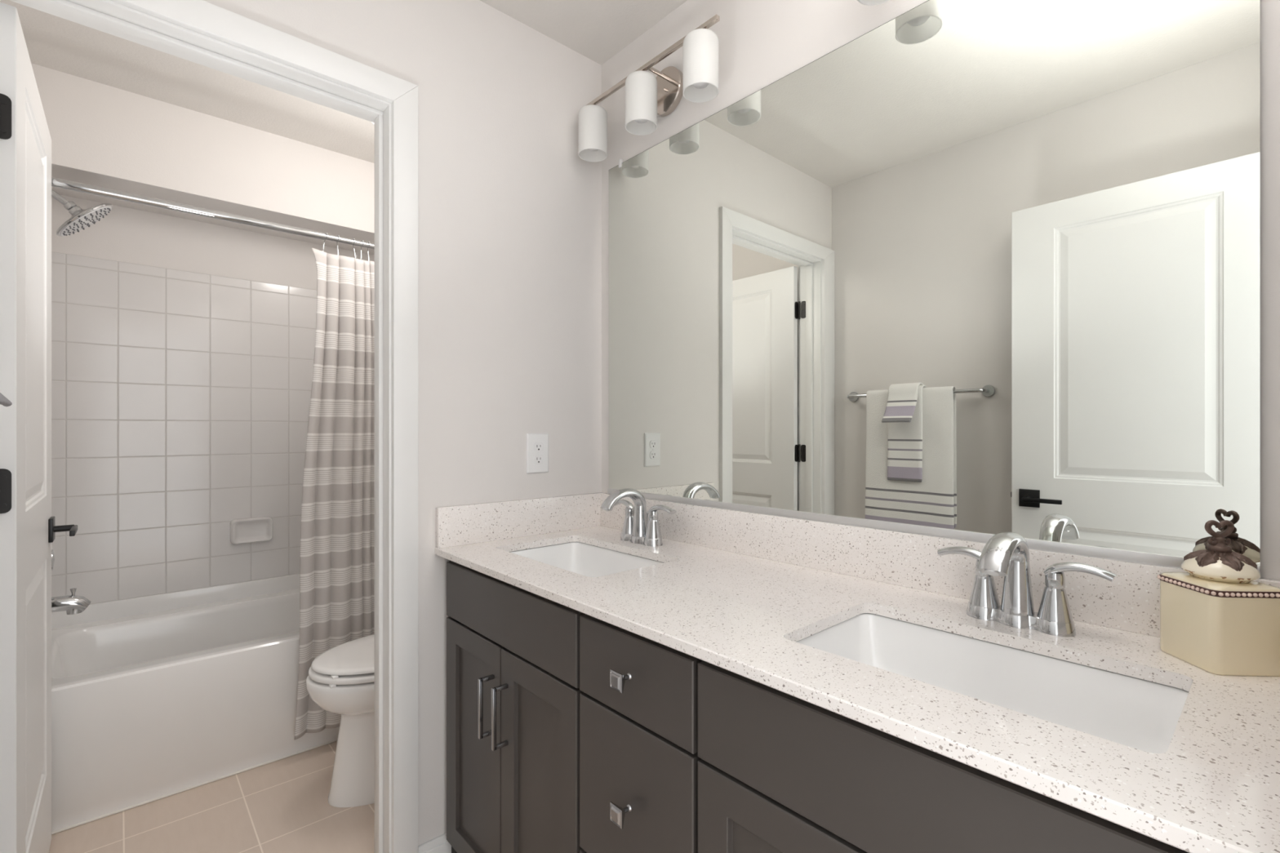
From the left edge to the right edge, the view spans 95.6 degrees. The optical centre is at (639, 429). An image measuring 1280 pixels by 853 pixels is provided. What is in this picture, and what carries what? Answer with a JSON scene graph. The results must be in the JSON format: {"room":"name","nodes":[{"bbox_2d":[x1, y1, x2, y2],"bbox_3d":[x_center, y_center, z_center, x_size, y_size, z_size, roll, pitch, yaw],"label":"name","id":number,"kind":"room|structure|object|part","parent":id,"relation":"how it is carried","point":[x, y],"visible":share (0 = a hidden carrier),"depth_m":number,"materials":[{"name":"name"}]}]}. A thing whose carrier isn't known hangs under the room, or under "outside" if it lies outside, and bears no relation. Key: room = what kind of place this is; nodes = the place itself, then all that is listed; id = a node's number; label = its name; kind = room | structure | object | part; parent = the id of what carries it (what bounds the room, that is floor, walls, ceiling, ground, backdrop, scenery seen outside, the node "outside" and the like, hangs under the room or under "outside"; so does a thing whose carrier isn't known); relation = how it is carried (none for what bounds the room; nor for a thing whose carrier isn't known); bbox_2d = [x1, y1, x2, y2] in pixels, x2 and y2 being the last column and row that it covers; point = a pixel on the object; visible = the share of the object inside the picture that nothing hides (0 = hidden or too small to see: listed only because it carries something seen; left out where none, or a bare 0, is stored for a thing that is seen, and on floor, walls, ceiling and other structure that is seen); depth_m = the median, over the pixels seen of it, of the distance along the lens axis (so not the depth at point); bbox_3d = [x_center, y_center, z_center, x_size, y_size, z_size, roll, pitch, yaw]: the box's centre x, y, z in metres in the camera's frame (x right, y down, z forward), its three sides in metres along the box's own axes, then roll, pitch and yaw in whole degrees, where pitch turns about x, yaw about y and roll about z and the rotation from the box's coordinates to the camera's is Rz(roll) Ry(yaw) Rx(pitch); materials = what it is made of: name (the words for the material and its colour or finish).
{"room":"bathroom","nodes":[
{"label":"bathroom","id":0,"kind":"room"},
{"bbox_2d":[0,392,12,406],"bbox_3d":[-0.909,-0.121,0.726,0.158,0.178,0.132,0,0,-42],"label":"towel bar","id":1,"kind":"object","parent":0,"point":[4,401],"visible":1,"depth_m":0.78,"materials":[{"name":"silver metal"}]},
{"bbox_2d":[31,62,374,254],"bbox_3d":[-1.669,-1.079,2.553,1.515,0.325,0.355,0,0,-42],"label":"wall","id":2,"kind":"structure","parent":0,"point":[102,135],"depth_m":2.28,"materials":[{"name":"paint"}]},
{"bbox_2d":[48,741,374,852],"bbox_3d":[-0.586,1.224,0.988,2.235,0.050,4.330,0,0,-42],"label":"floor","id":3,"kind":"structure","parent":0,"point":[282,806],"depth_m":1.78,"materials":[{"name":"tile"}]},
{"bbox_2d":[51,573,339,834],"bbox_3d":[-1.533,0.947,2.401,1.514,0.503,0.760,0,0,-42],"label":"bathtub","id":4,"kind":"object","parent":3,"relation":"on","point":[156,697],"visible":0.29,"depth_m":2.00,"materials":[{"name":"ceramic"}]},
{"bbox_2d":[306,634,374,807],"bbox_3d":[-0.755,0.808,2.079,0.777,0.780,0.452,0,0,-42],"label":"toilet","id":5,"kind":"object","parent":3,"relation":"on","point":[340,680],"visible":0.35,"depth_m":1.85,"materials":[{"name":"white ceramic"}]},
{"bbox_3d":[-0.851,0.777,1.993,0.506,0.026,0.366,0,0,-42],"label":"seat","id":6,"kind":"part","parent":5,"relation":"part of","materials":[{"name":"white plastic"}]},
{"bbox_3d":[-0.839,0.753,2.004,0.523,0.025,0.354,0,0,-42],"label":"lid","id":7,"kind":"part","parent":5,"relation":"part of","materials":[{"name":"white plastic"}]},
{"bbox_2d":[446,560,584,852],"bbox_3d":[-0.142,0.771,1.538,0.592,0.856,0.634,0,0,-42],"label":"base cabinet","id":8,"kind":"object","parent":3,"relation":"on","point":[513,652],"visible":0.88,"depth_m":1.32,"materials":[{"name":"paint"}]},
{"bbox_3d":[-0.422,0.817,1.480,0.019,0.608,0.301,0,0,-42],"label":"door","id":9,"kind":"part","parent":8,"relation":"part of","materials":[{"name":"paint"}]},
{"bbox_3d":[-0.364,0.655,1.372,0.038,0.140,0.009,0,0,-42],"label":"handle","id":10,"kind":"part","parent":8,"relation":"part of","materials":[{"name":"grey metal"}]},
{"bbox_3d":[-0.320,0.655,1.323,0.038,0.140,0.009,0,0,-42],"label":"handle","id":11,"kind":"part","parent":8,"relation":"part of","materials":[{"name":"grey metal"}]},
{"bbox_3d":[-0.218,0.817,1.253,0.019,0.608,0.301,0,0,-42],"label":"door","id":12,"kind":"part","parent":8,"relation":"part of","materials":[{"name":"paint"}]},
{"bbox_2d":[434,525,1279,852],"bbox_3d":[0.186,0.332,1.187,0.578,0.020,1.594,0,0,-42],"label":"countertop","id":13,"kind":"structure","parent":8,"relation":"on","point":[1215,787],"depth_m":0.76,"materials":[{"name":"stone"}]},
{"bbox_2d":[435,492,603,548],"bbox_3d":[-0.339,0.268,1.773,0.576,0.110,0.020,0,0,-42],"label":"side splash","id":14,"kind":"object","parent":13,"relation":"on","point":[466,524],"visible":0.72,"depth_m":1.73,"materials":[{"name":"stone"}]},
{"bbox_2d":[509,542,664,577],"bbox_3d":[-0.149,0.418,1.520,0.323,0.150,0.492,0,0,-42],"label":"undermount sink","id":15,"kind":"object","parent":13,"relation":"in","point":[579,557],"visible":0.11,"depth_m":1.70,"materials":[{"name":"ceramic"}]},
{"bbox_2d":[600,488,676,546],"bbox_3d":[-0.037,0.244,1.631,0.168,0.158,0.254,0,0,-42],"label":"faucet","id":16,"kind":"object","parent":13,"relation":"on","point":[637,527],"visible":1,"depth_m":1.64,"materials":[{"name":"silver metal"}]},
{"bbox_3d":[-0.040,0.234,1.629,0.159,0.138,0.048,0,0,-42],"label":"spout","id":17,"kind":"part","parent":16,"relation":"part of","materials":[{"name":"silver metal"}]},
{"bbox_3d":[-0.048,0.256,1.726,0.048,0.094,0.100,0,0,-42],"label":"handle","id":18,"kind":"part","parent":16,"relation":"part of","materials":[{"name":"silver metal"}]},
{"bbox_3d":[0.055,0.256,1.611,0.048,0.094,0.100,0,0,-42],"label":"handle","id":19,"kind":"part","parent":16,"relation":"part of","materials":[{"name":"silver metal"}]},
{"bbox_2d":[795,613,1188,753],"bbox_3d":[0.470,0.418,0.830,0.323,0.150,0.492,0,0,-42],"label":"undermount sink","id":20,"kind":"object","parent":13,"relation":"in","point":[1138,713],"visible":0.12,"depth_m":0.90,"materials":[{"name":"ceramic"}]},
{"bbox_2d":[937,532,1116,636],"bbox_3d":[0.591,0.244,0.932,0.168,0.158,0.254,0,0,-42],"label":"faucet","id":21,"kind":"object","parent":13,"relation":"on","point":[1006,554],"visible":1,"depth_m":0.94,"materials":[{"name":"silver metal"}]},
{"bbox_3d":[0.580,0.256,1.026,0.048,0.094,0.100,0,0,-42],"label":"handle","id":22,"kind":"part","parent":21,"relation":"part of","materials":[{"name":"silver metal"}]},
{"bbox_3d":[0.588,0.234,0.929,0.159,0.138,0.048,0,0,-42],"label":"spout","id":23,"kind":"part","parent":21,"relation":"part of","materials":[{"name":"silver metal"}]},
{"bbox_3d":[0.683,0.256,0.911,0.048,0.094,0.100,0,0,-42],"label":"handle","id":24,"kind":"part","parent":21,"relation":"part of","materials":[{"name":"silver metal"}]},
{"bbox_2d":[1157,520,1279,676],"bbox_3d":[0.803,0.224,0.804,0.101,0.197,0.101,0,0,3],"label":"lidded canister","id":25,"kind":"object","parent":13,"relation":"on","point":[1215,618],"visible":1,"depth_m":0.77,"materials":[{"name":"beige ceramic"}]},
{"bbox_3d":[0.803,0.215,0.804,0.101,0.005,0.101,0,0,3],"label":"bead trim","id":26,"kind":"part","parent":25,"relation":"part of","materials":[{"name":"metal"}]},
{"bbox_3d":[0.803,0.189,0.804,0.078,0.032,0.078,0,0,-42],"label":"lid","id":27,"kind":"part","parent":25,"relation":"part of","materials":[{"name":"beige ceramic"}]},
{"bbox_2d":[579,613,702,852],"bbox_3d":[0.175,0.771,1.189,0.586,0.856,0.308,0,0,-42],"label":"base cabinet","id":28,"kind":"object","parent":3,"relation":"on","point":[638,700],"visible":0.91,"depth_m":1.00,"materials":[{"name":"paint"}]},
{"bbox_3d":[-0.011,0.969,1.022,0.019,0.304,0.300,0,0,-42],"label":"drawer","id":29,"kind":"part","parent":28,"relation":"part of","materials":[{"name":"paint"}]},
{"bbox_3d":[-0.032,0.664,1.006,0.033,0.031,0.031,0,0,-42],"label":"knob","id":30,"kind":"part","parent":28,"relation":"part of","materials":[{"name":"grey metal"}]},
{"bbox_3d":[-0.032,0.433,1.006,0.033,0.031,0.031,0,0,-42],"label":"knob","id":31,"kind":"part","parent":28,"relation":"part of","materials":[{"name":"grey metal"}]},
{"bbox_3d":[-0.011,0.662,1.022,0.019,0.298,0.300,0,0,-42],"label":"drawer","id":32,"kind":"part","parent":28,"relation":"part of","materials":[{"name":"paint"}]},
{"bbox_3d":[-0.011,0.434,1.022,0.019,0.146,0.300,0,0,-42],"label":"drawer","id":33,"kind":"part","parent":28,"relation":"part of","materials":[{"name":"paint"}]},
{"bbox_2d":[697,660,1189,852],"bbox_3d":[0.494,0.771,0.830,0.592,0.856,0.650,0,0,-42],"label":"base cabinet","id":34,"kind":"object","parent":3,"relation":"on","point":[779,771],"visible":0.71,"depth_m":0.72,"materials":[{"name":"paint"}]},
{"bbox_3d":[0.196,0.817,0.792,0.019,0.608,0.301,0,0,-42],"label":"door","id":35,"kind":"part","parent":34,"relation":"part of","materials":[{"name":"paint"}]},
{"bbox_2d":[51,194,374,289],"bbox_3d":[-1.821,-0.021,2.722,1.515,2.440,0.100,0,0,-42],"label":"wall","id":36,"kind":"structure","parent":0,"point":[128,235],"depth_m":2.53,"materials":[{"name":"paint"}]},
{"bbox_2d":[51,251,316,604],"bbox_3d":[-1.786,0.004,2.681,1.511,1.385,0.007,0,0,-42],"label":"tiled wall","id":37,"kind":"structure","parent":36,"relation":"attached to","point":[180,399],"depth_m":2.48,"materials":[{"name":"tile"}]},
{"bbox_2d":[230,515,272,544],"bbox_3d":[-1.776,0.461,2.655,0.162,0.112,0.044,0,0,-42],"label":"soap dish","id":38,"kind":"object","parent":37,"relation":"attached to","point":[259,529],"visible":1,"depth_m":2.65,"materials":[{"name":"ceramic"}]},
{"bbox_2d":[0,0,687,163],"bbox_3d":[-0.694,-1.266,1.482,1.735,0.050,3.450,0,0,-42],"label":"ceiling","id":39,"kind":"structure","parent":0,"point":[597,30],"depth_m":1.96,"materials":[{"name":"paint"}]},
{"bbox_2d":[203,0,601,846],"bbox_3d":[-0.733,-0.021,1.511,1.515,2.440,0.115,0,0,-42],"label":"wall","id":40,"kind":"structure","parent":0,"point":[509,209],"depth_m":1.68,"materials":[{"name":"paint"}]},
{"bbox_2d":[0,1,77,852],"bbox_3d":[-1.471,0.173,1.392,0.150,2.028,0.760,0,0,-42],"label":"door","id":41,"kind":"structure","parent":40,"relation":"in","point":[28,528],"depth_m":1.23,"materials":[{"name":"paint"}]},
{"bbox_3d":[-1.663,0.282,1.640,0.009,0.066,0.066,0,0,-41],"label":"handle","id":42,"kind":"part","parent":41,"relation":"part of","materials":[{"name":"black metal"}]},
{"bbox_3d":[-1.609,0.282,1.621,0.049,0.019,0.123,0,0,-42],"label":"lever","id":43,"kind":"part","parent":41,"relation":"part of","materials":[{"name":"black metal"}]},
{"bbox_2d":[9,0,374,123],"bbox_3d":[-1.012,0.142,1.351,0.883,2.113,0.018,0,0,-42],"label":"trim","id":44,"kind":"structure","parent":40,"relation":"attached to","point":[10,0],"depth_m":1.32,"materials":[{"name":"paint"}]},
{"bbox_2d":[12,0,391,852],"bbox_3d":[-0.954,0.171,1.313,0.733,2.056,0.118,0,0,-42],"label":"trim","id":45,"kind":"structure","parent":40,"relation":"attached to","point":[109,16],"depth_m":1.51,"materials":[{"name":"paint"}]},
{"bbox_2d":[110,0,417,852],"bbox_3d":[-0.923,0.142,1.252,0.883,2.113,0.018,0,0,-42],"label":"trim","id":46,"kind":"structure","parent":40,"relation":"attached to","point":[201,16],"depth_m":1.51,"materials":[{"name":"paint"}]},
{"bbox_2d":[417,832,451,852],"bbox_3d":[-0.524,1.158,1.613,0.188,0.082,0.013,0,0,-42],"label":"baseboard","id":47,"kind":"structure","parent":40,"relation":"attached to","point":[440,844],"depth_m":1.58,"materials":[{"name":"paint"}]},
{"bbox_2d":[526,433,548,473],"bbox_3d":[-0.317,0.073,1.802,0.079,0.124,0.007,0,0,-42],"label":"power outlet","id":48,"kind":"object","parent":40,"relation":"attached to","point":[537,444],"visible":1,"depth_m":1.80,"materials":[{"name":"white plastic"}]},
{"bbox_2d":[533,454,543,464],"bbox_3d":[-0.315,0.092,1.801,0.034,0.028,0.002,0,0,-42],"label":"receptacle","id":49,"kind":"object","parent":48,"relation":"attached to","point":[538,459],"depth_m":1.80,"materials":[{"name":"white plastic"}]},
{"bbox_2d":[533,442,543,451],"bbox_3d":[-0.315,0.053,1.801,0.034,0.028,0.002,0,0,-42],"label":"receptacle","id":50,"kind":"object","parent":48,"relation":"attached to","point":[538,446],"depth_m":1.80,"materials":[{"name":"white plastic"}]},
{"bbox_2d":[601,0,1279,580],"bbox_3d":[-0.093,-0.021,2.022,0.120,2.440,3.450,0,0,-42],"label":"wall","id":51,"kind":"structure","parent":0,"point":[762,42],"depth_m":1.42,"materials":[{"name":"paint"}]},
{"bbox_2d":[577,14,719,161],"bbox_3d":[0.023,-0.973,1.694,0.144,0.198,0.578,0,0,-42],"label":"vanity light","id":52,"kind":"object","parent":51,"relation":"attached to","point":[647,96],"visible":1,"depth_m":1.64,"materials":[{"name":"white glass"}]},
{"bbox_3d":[-0.150,-0.945,1.848,0.093,0.142,0.093,0,0,-42],"label":"lamp shade","id":53,"kind":"part","parent":52,"relation":"part of","materials":[{"name":"white glass"}]},
{"bbox_3d":[-0.150,-0.932,1.848,0.060,0.080,0.060,0,0,-42],"label":"bulb","id":54,"kind":"part","parent":52,"relation":"part of","materials":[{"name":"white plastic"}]},
{"bbox_3d":[0.004,-0.945,1.677,0.093,0.142,0.093,0,0,-42],"label":"lamp shade","id":55,"kind":"part","parent":52,"relation":"part of","materials":[{"name":"white glass"}]},
{"bbox_3d":[0.004,-0.932,1.677,0.060,0.080,0.060,0,0,-42],"label":"bulb","id":56,"kind":"part","parent":52,"relation":"part of","materials":[{"name":"white glass"}]},
{"bbox_3d":[0.049,-1.023,1.685,0.078,0.045,0.012,0,0,-42],"label":"stem","id":57,"kind":"part","parent":52,"relation":"part of","materials":[{"name":"silver metal"}]},
{"bbox_3d":[0.158,-0.945,1.505,0.093,0.142,0.093,0,0,-42],"label":"lamp shade","id":58,"kind":"part","parent":52,"relation":"part of","materials":[{"name":"white glass"}]},
{"bbox_3d":[0.158,-0.932,1.505,0.060,0.080,0.060,0,0,-42],"label":"bulb","id":59,"kind":"part","parent":52,"relation":"part of","materials":[{"name":"white glass"}]},
{"bbox_2d":[857,0,890,5],"bbox_3d":[0.650,-0.973,0.996,0.144,0.198,0.578,0,0,-42],"label":"vanity light","id":60,"kind":"object","parent":51,"relation":"attached to","point":[868,2],"visible":1,"depth_m":1.19,"materials":[{"name":"white glass"}]},
{"bbox_2d":[607,0,1260,578],"bbox_3d":[0.391,-0.334,1.382,0.012,1.092,1.484,0,0,-42],"label":"vanity mirror","id":61,"kind":"object","parent":51,"relation":"attached to","point":[970,270],"visible":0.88,"depth_m":1.10,"materials":[{"name":"clear glass"}]},
{"bbox_2d":[600,493,1279,637],"bbox_3d":[0.394,0.268,1.373,0.020,0.110,1.554,0,0,-42],"label":"backsplash","id":62,"kind":"structure","parent":51,"relation":"attached to","point":[1131,602],"depth_m":1.20,"materials":[{"name":"stone"}]},
{"bbox_3d":[-1.303,-0.021,0.936,0.100,2.440,3.450,0,0,-42],"label":"wall","id":63,"kind":"structure","parent":0,"visible":0},
{"bbox_2d":[51,189,112,236],"bbox_3d":[-1.995,-0.767,1.988,0.278,0.199,0.196,0,0,-42],"label":"shower","id":64,"kind":"object","parent":63,"relation":"attached to","point":[81,219],"visible":0.86,"depth_m":2.00,"materials":[{"name":"silver metal"}]},
{"bbox_3d":[-2.033,-0.816,1.954,0.175,0.100,0.060,0,0,-42],"label":"arm","id":65,"kind":"part","parent":64,"relation":"part of","materials":[{"name":"silver metal"}]},
{"bbox_3d":[-1.943,-0.734,2.034,0.132,0.127,0.181,0,0,-42],"label":"spray plate","id":66,"kind":"part","parent":64,"relation":"part of","materials":[{"name":"silver metal"}]},
{"bbox_2d":[51,177,374,249],"bbox_3d":[-1.278,-0.730,2.117,1.514,0.056,0.056,0,0,-42],"label":"curtain rod","id":67,"kind":"object","parent":63,"relation":"attached to","point":[58,183],"visible":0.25,"depth_m":1.93,"materials":[{"name":"silver metal"}]},
{"bbox_2d":[293,248,374,739],"bbox_3d":[-1.044,0.218,2.275,0.558,1.783,0.069,0,0,-42],"label":"shower curtain","id":68,"kind":"object","parent":67,"relation":"hanging from","point":[337,561],"visible":0.51,"depth_m":2.18,"materials":[{"name":"fabric"}]},
{"bbox_3d":[-2.090,0.004,1.893,0.007,1.385,0.758,0,0,-42],"label":"tiled wall","id":69,"kind":"structure","parent":63,"relation":"attached to","visible":0},
{"bbox_2d":[51,549,54,570],"bbox_3d":[-2.046,0.444,1.942,0.122,0.170,0.170,0,0,-42],"label":"shower valve","id":70,"kind":"object","parent":69,"relation":"attached to","point":[52,550],"visible":0.12,"depth_m":1.97,"materials":[{"name":"silver metal"}]},
{"bbox_2d":[51,587,91,614],"bbox_3d":[-2.012,0.593,1.972,0.213,0.087,0.060,0,0,-42],"label":"tub spout","id":71,"kind":"object","parent":69,"relation":"attached to","point":[73,604],"visible":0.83,"depth_m":2.00,"materials":[{"name":"silver metal"}]},
{"bbox_3d":[-1.967,0.566,2.013,0.017,0.032,0.017,0,0,-42],"label":"diverter knob","id":72,"kind":"part","parent":71,"relation":"part of","materials":[{"name":"silver metal"}]}
]}

